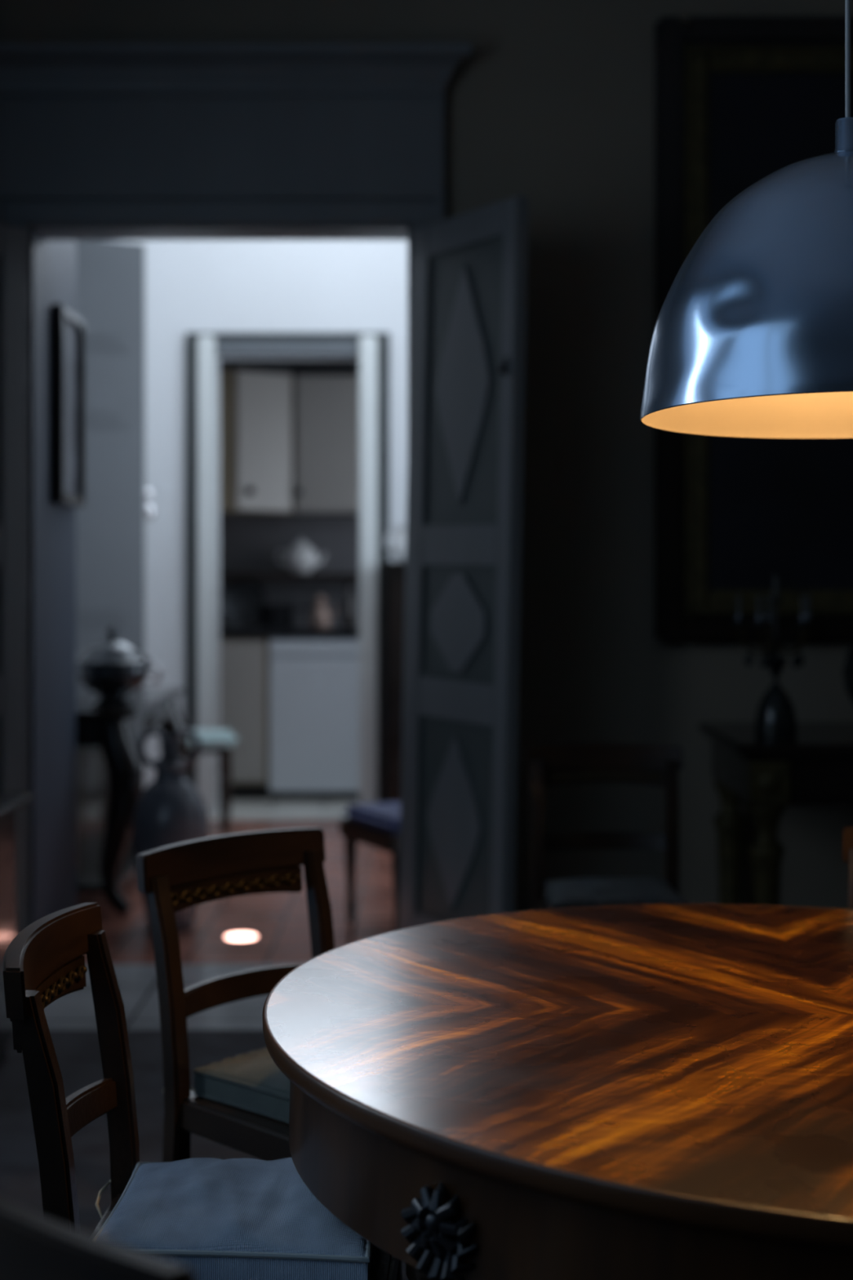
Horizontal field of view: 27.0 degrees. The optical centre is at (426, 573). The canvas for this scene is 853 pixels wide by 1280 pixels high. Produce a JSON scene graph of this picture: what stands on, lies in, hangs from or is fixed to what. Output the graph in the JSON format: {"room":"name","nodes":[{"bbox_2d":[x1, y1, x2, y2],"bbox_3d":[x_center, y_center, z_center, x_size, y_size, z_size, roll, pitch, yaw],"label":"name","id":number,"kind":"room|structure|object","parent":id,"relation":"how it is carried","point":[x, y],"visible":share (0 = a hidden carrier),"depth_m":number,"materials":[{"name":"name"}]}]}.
{"room":"dining room","nodes":[
{"label":"dining room","id":0,"kind":"room"},
{"bbox_2d":[46,240,75,915],"bbox_3d":[-1.835,-0.590,6.655,0.930,3.900,0.590,0,0,0],"label":"wall","id":1,"kind":"structure","parent":0,"point":[60,254],"depth_m":6.63,"materials":[{"name":"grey paint"}]},
{"bbox_2d":[50,302,85,507],"bbox_3d":[-1.347,-0.620,6.690,0.045,0.728,0.440,0,0,0],"label":"framed print","id":2,"kind":"object","parent":1,"relation":"attached to","point":[68,330],"visible":1,"depth_m":6.68,"materials":[{"name":"black wood"}]},
{"bbox_2d":[44,793,394,1030],"bbox_3d":[0.450,1.404,4.450,6.100,0.112,14.300,0,0,0],"label":"floor","id":3,"kind":"structure","parent":0,"point":[263,928],"depth_m":6.80,"materials":[{"name":"wood"}]},
{"bbox_2d":[0,791,35,1066],"bbox_3d":[-1.550,0.987,4.630,0.900,0.747,0.739,0,0,0],"label":"dresser","id":4,"kind":"object","parent":3,"relation":"on","point":[11,802],"visible":0.89,"depth_m":4.87,"materials":[{"name":"black wood"}]},
{"bbox_2d":[75,240,155,790],"bbox_3d":[-1.605,-0.145,8.756,0.591,2.990,0.092,0,0,-34],"label":"wall","id":5,"kind":"structure","parent":3,"relation":"on","point":[111,275],"depth_m":8.75,"materials":[{"name":"grey paint"}]},
{"bbox_2d":[75,687,189,917],"bbox_3d":[-1.335,0.952,7.714,0.435,0.814,1.532,0,0,0],"label":"console table","id":6,"kind":"object","parent":3,"relation":"on","point":[109,786],"visible":0.61,"depth_m":7.13,"materials":[{"name":"black wood"}]},
{"bbox_2d":[75,835,135,891],"bbox_3d":[-1.350,1.248,7.730,0.240,0.025,1.400,0,0,0],"label":"shelf","id":7,"kind":"object","parent":6,"relation":"attached to","point":[89,879],"depth_m":7.36,"materials":[{"name":"black wood"}]},
{"bbox_2d":[75,625,163,707],"bbox_3d":[-1.290,0.378,7.300,0.317,0.333,0.317,0,0,45],"label":"soup tureen","id":8,"kind":"object","parent":6,"relation":"on","point":[111,668],"visible":0.92,"depth_m":7.21,"materials":[{"name":"grey metal"}]},
{"bbox_2d":[75,663,149,707],"bbox_3d":[-1.290,0.457,7.300,0.304,0.176,0.304,0,0,0],"label":"bowl","id":9,"kind":"object","parent":8,"relation":"attached to","point":[112,682],"depth_m":7.20,"materials":[{"name":"grey metal"}]},
{"bbox_2d":[131,728,208,930],"bbox_3d":[-0.987,0.978,6.850,0.296,0.765,0.296,0,0,0],"label":"urn","id":10,"kind":"object","parent":3,"relation":"on","point":[171,810],"visible":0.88,"depth_m":6.77,"materials":[{"name":"grey ceramic"}]},
{"bbox_2d":[0,1030,408,1279],"bbox_3d":[0.550,1.358,2.490,4.100,0.004,5.580,0,0,0],"label":"rug","id":11,"kind":"object","parent":3,"relation":"on","point":[77,1052],"visible":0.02,"depth_m":4.46,"materials":[{"name":"grey carpet"}]},
{"bbox_2d":[0,1195,195,1279],"bbox_3d":[-0.152,0.919,1.559,0.553,0.874,0.444,0,0,-43],"label":"dining chair","id":12,"kind":"object","parent":11,"relation":"on","point":[34,1246],"visible":1,"depth_m":1.29,"materials":[{"name":"brown wood"}]},
{"bbox_2d":[2,902,402,1279],"bbox_3d":[-0.273,0.919,2.406,0.553,0.874,0.444,0,0,2],"label":"dining chair","id":13,"kind":"object","parent":11,"relation":"on","point":[44,963],"visible":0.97,"depth_m":2.45,"materials":[{"name":"brown wood"}]},
{"bbox_2d":[95,1157,373,1279],"bbox_3d":[-0.274,0.897,2.406,0.421,0.154,0.393,0,0,2],"label":"seat cushion","id":14,"kind":"object","parent":13,"relation":"on","point":[233,1219],"visible":0.74,"depth_m":2.29,"materials":[{"name":"blue fabric"}]},
{"bbox_2d":[135,827,335,1162],"bbox_3d":[-0.178,0.919,3.088,0.553,0.874,0.444,0,0,41],"label":"dining chair","id":15,"kind":"object","parent":11,"relation":"on","point":[175,877],"visible":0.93,"depth_m":3.15,"materials":[{"name":"brown wood"}]},
{"bbox_2d":[162,1046,289,1123],"bbox_3d":[-0.179,0.895,3.089,0.421,0.158,0.393,0,0,41],"label":"seat cushion","id":16,"kind":"object","parent":15,"relation":"on","point":[251,1081],"visible":0.27,"depth_m":3.00,"materials":[{"name":"grey fabric"}]},
{"bbox_2d":[262,903,852,1279],"bbox_3d":[0.592,0.972,2.437,1.659,0.775,1.659,0,0,0],"label":"round table","id":17,"kind":"object","parent":11,"relation":"on","point":[628,1091],"visible":1,"depth_m":2.08,"materials":[{"name":"brown wood"}]},
{"bbox_2d":[524,742,683,910],"bbox_3d":[0.500,0.919,4.788,0.444,0.874,0.553,0,0,0],"label":"dining chair","id":18,"kind":"object","parent":11,"relation":"on","point":[549,765],"visible":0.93,"depth_m":5.01,"materials":[{"name":"brown wood"}]},
{"bbox_2d":[544,877,688,908],"bbox_3d":[0.500,0.895,4.789,0.393,0.157,0.421,0,0,0],"label":"seat cushion","id":19,"kind":"object","parent":18,"relation":"on","point":[588,891],"visible":0.73,"depth_m":4.66,"materials":[{"name":"fabric"}]},
{"bbox_2d":[842,826,852,909],"bbox_3d":[0.916,0.919,3.115,0.444,0.874,0.553,0,0,23],"label":"dining chair","id":20,"kind":"object","parent":11,"relation":"on","point":[847,833],"visible":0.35,"depth_m":3.40,"materials":[{"name":"brown wood"}]},
{"bbox_2d":[185,728,238,834],"bbox_3d":[-1.175,1.097,9.350,0.340,0.527,0.340,0,0,-12],"label":"stool","id":21,"kind":"object","parent":3,"relation":"on","point":[221,741],"visible":0.56,"depth_m":9.24,"materials":[{"name":"green leather"}]},
{"bbox_2d":[219,637,273,799],"bbox_3d":[-1.132,0.873,10.910,0.367,0.974,0.620,0,0,0],"label":"base cabinet","id":22,"kind":"object","parent":3,"relation":"on","point":[244,662],"visible":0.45,"depth_m":10.60,"materials":[{"name":"beige laminate"}]},
{"bbox_2d":[219,626,359,637],"bbox_3d":[-0.527,0.359,10.918,2.255,0.048,0.665,0,0,0],"label":"countertop","id":23,"kind":"structure","parent":22,"relation":"on","point":[224,631],"depth_m":10.58,"materials":[{"name":"black stone"}]},
{"bbox_2d":[219,578,266,625],"bbox_3d":[-1.156,0.177,11.158,0.300,0.296,0.059,0,0,0],"label":"platter","id":24,"kind":"object","parent":23,"relation":"on","point":[239,598],"visible":0.85,"depth_m":11.16,"materials":[{"name":"grey metal"}]},
{"bbox_2d":[256,604,315,627],"bbox_3d":[-0.852,0.263,11.000,0.399,0.143,0.246,0,0,0],"label":"cooking pot","id":25,"kind":"object","parent":23,"relation":"on","point":[269,615],"visible":0.96,"depth_m":10.91,"materials":[{"name":"black metal"}]},
{"bbox_2d":[303,595,337,628],"bbox_3d":[-0.646,0.235,10.849,0.175,0.200,0.124,0,0,33],"label":"kettle","id":26,"kind":"object","parent":23,"relation":"on","point":[321,618],"visible":1,"depth_m":10.81,"materials":[{"name":"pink metal"}]},
{"bbox_2d":[342,582,354,627],"bbox_3d":[-0.478,0.195,10.900,0.074,0.280,0.074,0,0,0],"label":"bottle","id":27,"kind":"object","parent":23,"relation":"on","point":[348,602],"visible":1,"depth_m":10.87,"materials":[{"name":"black glass"}]},
{"bbox_2d":[269,637,359,799],"bbox_3d":[-0.630,0.873,10.896,0.620,0.974,0.608,0,0,0],"label":"dishwasher","id":28,"kind":"object","parent":3,"relation":"on","point":[314,682],"visible":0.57,"depth_m":10.59,"materials":[{"name":"white metal"}]},
{"bbox_2d":[339,801,400,930],"bbox_3d":[0.015,0.869,6.857,0.553,0.982,0.534,0,0,-25],"label":"stool","id":29,"kind":"object","parent":3,"relation":"on","point":[376,825],"visible":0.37,"depth_m":6.78,"materials":[{"name":"blue fabric"}]},
{"bbox_2d":[382,561,405,802],"bbox_3d":[0.191,0.651,9.468,0.840,1.418,0.824,0,0,0],"label":"cabinet","id":30,"kind":"object","parent":3,"relation":"on","point":[395,571],"visible":0.05,"depth_m":9.09,"materials":[{"name":"black wood"}]},
{"bbox_2d":[385,526,406,561],"bbox_3d":[-0.125,-0.150,9.256,0.141,0.185,0.120,0,0,35],"label":"pitcher","id":31,"kind":"object","parent":30,"relation":"on","point":[398,550],"visible":0.55,"depth_m":9.21,"materials":[{"name":"white ceramic"}]},
{"bbox_2d":[697,722,852,905],"bbox_3d":[1.606,0.935,5.700,1.350,0.850,0.800,0,0,0],"label":"console table","id":32,"kind":"object","parent":3,"relation":"on","point":[814,766],"visible":0.77,"depth_m":5.36,"materials":[{"name":"black wood"}]},
{"bbox_2d":[732,573,816,737],"bbox_3d":[1.102,0.255,5.611,0.267,0.510,0.257,0,0,0],"label":"candelabrum","id":33,"kind":"object","parent":32,"relation":"on","point":[775,716],"visible":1,"depth_m":5.57,"materials":[{"name":"silver metal"}]},
{"bbox_2d":[732,613,746,626],"bbox_3d":[0.992,0.147,5.637,0.048,0.045,0.048,0,0,0],"label":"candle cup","id":34,"kind":"object","parent":33,"relation":"on","point":[739,622],"depth_m":5.63,"materials":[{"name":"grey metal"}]},
{"bbox_2d":[737,592,742,613],"bbox_3d":[0.992,0.092,5.637,0.016,0.065,0.016,0,0,0],"label":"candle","id":35,"kind":"object","parent":33,"relation":"on","point":[739,597],"depth_m":5.63,"materials":[{"name":"wax"}]},
{"bbox_2d":[751,613,767,627],"bbox_3d":[1.032,0.147,5.508,0.048,0.045,0.048,0,0,0],"label":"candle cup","id":36,"kind":"object","parent":33,"relation":"on","point":[759,623],"depth_m":5.50,"materials":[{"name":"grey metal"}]},
{"bbox_2d":[756,592,762,613],"bbox_3d":[1.032,0.092,5.508,0.016,0.065,0.016,0,0,0],"label":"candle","id":37,"kind":"object","parent":33,"relation":"on","point":[759,597],"depth_m":5.50,"materials":[{"name":"wax"}]},
{"bbox_2d":[763,612,773,626],"bbox_3d":[1.103,0.147,5.715,0.048,0.045,0.048,0,0,0],"label":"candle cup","id":38,"kind":"object","parent":33,"relation":"on","point":[769,615],"depth_m":5.70,"materials":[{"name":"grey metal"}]},
{"bbox_2d":[767,591,772,612],"bbox_3d":[1.103,0.092,5.715,0.016,0.065,0.016,0,0,0],"label":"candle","id":39,"kind":"object","parent":33,"relation":"on","point":[769,602],"depth_m":5.71,"materials":[{"name":"wax"}]},
{"bbox_2d":[768,573,782,601],"bbox_3d":[1.101,0.045,5.600,0.044,0.090,0.044,0,0,0],"label":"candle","id":40,"kind":"object","parent":33,"relation":"on","point":[775,597],"depth_m":5.59,"materials":[{"name":"wax"}]},
{"bbox_2d":[795,613,810,627],"bbox_3d":[1.167,0.147,5.506,0.048,0.045,0.048,0,0,0],"label":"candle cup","id":41,"kind":"object","parent":33,"relation":"on","point":[802,623],"depth_m":5.49,"materials":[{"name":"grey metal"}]},
{"bbox_2d":[800,593,805,613],"bbox_3d":[1.167,0.092,5.506,0.016,0.065,0.016,0,0,0],"label":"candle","id":42,"kind":"object","parent":33,"relation":"on","point":[803,597],"depth_m":5.50,"materials":[{"name":"wax"}]},
{"bbox_2d":[805,592,811,613],"bbox_3d":[1.211,0.092,5.634,0.016,0.065,0.016,0,0,0],"label":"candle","id":43,"kind":"object","parent":33,"relation":"on","point":[808,597],"depth_m":5.63,"materials":[{"name":"wax"}]},
{"bbox_2d":[805,613,816,626],"bbox_3d":[1.211,0.147,5.634,0.048,0.045,0.048,0,0,0],"label":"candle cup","id":44,"kind":"object","parent":33,"relation":"on","point":[809,615],"depth_m":5.62,"materials":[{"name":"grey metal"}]},
{"bbox_2d":[842,646,852,702],"bbox_3d":[1.412,0.330,5.600,0.200,0.360,0.200,0,0,0],"label":"vase","id":45,"kind":"object","parent":32,"relation":"on","point":[847,670],"visible":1,"depth_m":5.58,"materials":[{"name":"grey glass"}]},
{"bbox_2d":[106,240,407,814],"bbox_3d":[0.050,-0.590,9.975,5.300,3.900,0.150,0,0,0],"label":"wall","id":46,"kind":"structure","parent":0,"point":[193,286],"depth_m":9.90,"materials":[{"name":"white paint"}]},
{"bbox_2d":[196,334,377,817],"bbox_3d":[-0.771,0.021,9.848,0.999,2.679,0.047,0,0,0],"label":"trim","id":47,"kind":"structure","parent":46,"relation":"attached to","point":[206,344],"depth_m":9.82,"materials":[{"name":"white paint"}]},
{"bbox_2d":[215,340,359,355],"bbox_3d":[-0.771,-1.250,9.861,0.799,0.085,0.022,0,0,0],"label":"trim","id":48,"kind":"structure","parent":46,"relation":"attached to","point":[223,348],"depth_m":9.85,"materials":[{"name":"grey paint"}]},
{"bbox_2d":[186,332,389,816],"bbox_3d":[-0.773,0.011,9.885,1.129,2.697,0.030,0,0,0],"label":"trim","id":49,"kind":"structure","parent":46,"relation":"attached to","point":[191,337],"depth_m":9.87,"materials":[{"name":"grey paint"}]},
{"bbox_2d":[219,360,359,626],"bbox_3d":[-0.300,-0.140,11.300,3.800,3.000,0.100,0,0,0],"label":"wall","id":50,"kind":"structure","parent":0,"point":[250,543],"depth_m":11.25,"materials":[{"name":"grey paint"}]},
{"bbox_2d":[219,360,296,513],"bbox_3d":[-1.226,-0.834,10.930,0.852,0.914,0.620,0,0,0],"label":"upper cabinet","id":51,"kind":"object","parent":50,"relation":"attached to","point":[257,397],"visible":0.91,"depth_m":10.73,"materials":[{"name":"beige laminate"}]},
{"bbox_2d":[219,573,359,578],"bbox_3d":[-0.750,0.017,11.125,1.166,0.033,0.250,0,0,0],"label":"shelf","id":52,"kind":"object","parent":50,"relation":"attached to","point":[222,575],"visible":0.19,"depth_m":11.00,"materials":[{"name":"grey wood"}]},
{"bbox_2d":[276,537,326,573],"bbox_3d":[-0.780,-0.113,11.100,0.237,0.225,0.213,0,0,42],"label":"teapot","id":53,"kind":"object","parent":52,"relation":"on","point":[300,557],"visible":0.94,"depth_m":11.04,"materials":[{"name":"white ceramic"}]},
{"bbox_2d":[293,362,359,513],"bbox_3d":[-0.532,-0.834,11.056,0.570,0.914,0.387,0,0,0],"label":"upper cabinet","id":54,"kind":"object","parent":50,"relation":"attached to","point":[327,393],"visible":0.83,"depth_m":10.90,"materials":[{"name":"beige laminate"}]},
{"bbox_2d":[0,0,852,911],"bbox_3d":[0.600,-0.515,6.250,5.800,3.750,0.220,0,0,0],"label":"wall","id":55,"kind":"structure","parent":0,"point":[551,104],"depth_m":6.14,"materials":[{"name":"paint"}]},
{"bbox_2d":[0,222,26,936],"bbox_3d":[-1.570,0.087,5.802,0.071,2.525,0.702,0,0,32],"label":"door","id":56,"kind":"structure","parent":55,"relation":"in","point":[13,286],"depth_m":6.01,"materials":[{"name":"grey wood"}]},
{"bbox_2d":[29,224,46,924],"bbox_3d":[-1.365,0.077,6.250,0.012,2.565,0.220,0,0,0],"label":"trim","id":57,"kind":"structure","parent":55,"relation":"attached to","point":[37,243],"depth_m":6.20,"materials":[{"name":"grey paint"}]},
{"bbox_2d":[30,224,411,451],"bbox_3d":[-0.712,0.077,6.250,1.318,2.565,0.220,0,0,0],"label":"trim","id":58,"kind":"structure","parent":55,"relation":"attached to","point":[50,232],"depth_m":6.20,"materials":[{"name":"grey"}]},
{"bbox_2d":[0,87,444,199],"bbox_3d":[-0.712,-1.474,6.110,1.548,0.378,0.060,0,0,0],"label":"trim","id":59,"kind":"structure","parent":55,"relation":"attached to","point":[58,143],"depth_m":6.10,"materials":[{"name":"grey wood"}]},
{"bbox_2d":[0,87,444,927],"bbox_3d":[-0.712,-0.172,6.112,1.548,3.065,0.055,0,0,0],"label":"trim","id":60,"kind":"structure","parent":55,"relation":"attached to","point":[20,213],"depth_m":6.11,"materials":[{"name":"grey wood"}]},
{"bbox_2d":[0,42,471,89],"bbox_3d":[-0.712,-1.731,6.067,1.728,0.135,0.145,0,0,0],"label":"trim","id":61,"kind":"structure","parent":55,"relation":"attached to","point":[22,64],"depth_m":6.04,"materials":[{"name":"grey wood"}]},
{"bbox_2d":[398,195,528,929],"bbox_3d":[0.105,0.091,5.802,0.089,2.532,0.724,0,0,-29],"label":"door","id":62,"kind":"structure","parent":55,"relation":"in","point":[468,290],"depth_m":5.74,"materials":[{"name":"grey wood"}]},
{"bbox_2d":[654,16,844,324],"bbox_3d":[1.104,-1.375,6.100,0.647,1.051,0.060,0,0,0],"label":"framed painting","id":63,"kind":"object","parent":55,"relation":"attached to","point":[742,104],"depth_m":6.09,"materials":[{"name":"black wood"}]},
{"bbox_2d":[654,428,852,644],"bbox_3d":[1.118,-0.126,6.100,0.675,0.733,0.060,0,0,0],"label":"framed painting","id":64,"kind":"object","parent":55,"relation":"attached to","point":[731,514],"depth_m":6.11,"materials":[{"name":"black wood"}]},
{"bbox_3d":[0.600,-2.440,1.820,5.800,0.100,9.040,0,0,0],"label":"ceiling","id":65,"kind":"structure","parent":0,"visible":0},
{"bbox_2d":[640,0,852,439],"bbox_3d":[0.579,-1.298,2.437,0.566,2.185,0.566,0,0,-9],"label":"pendant lamp","id":66,"kind":"object","parent":65,"relation":"hanging from","point":[752,337],"visible":1,"depth_m":2.27,"materials":[{"name":"metal"}]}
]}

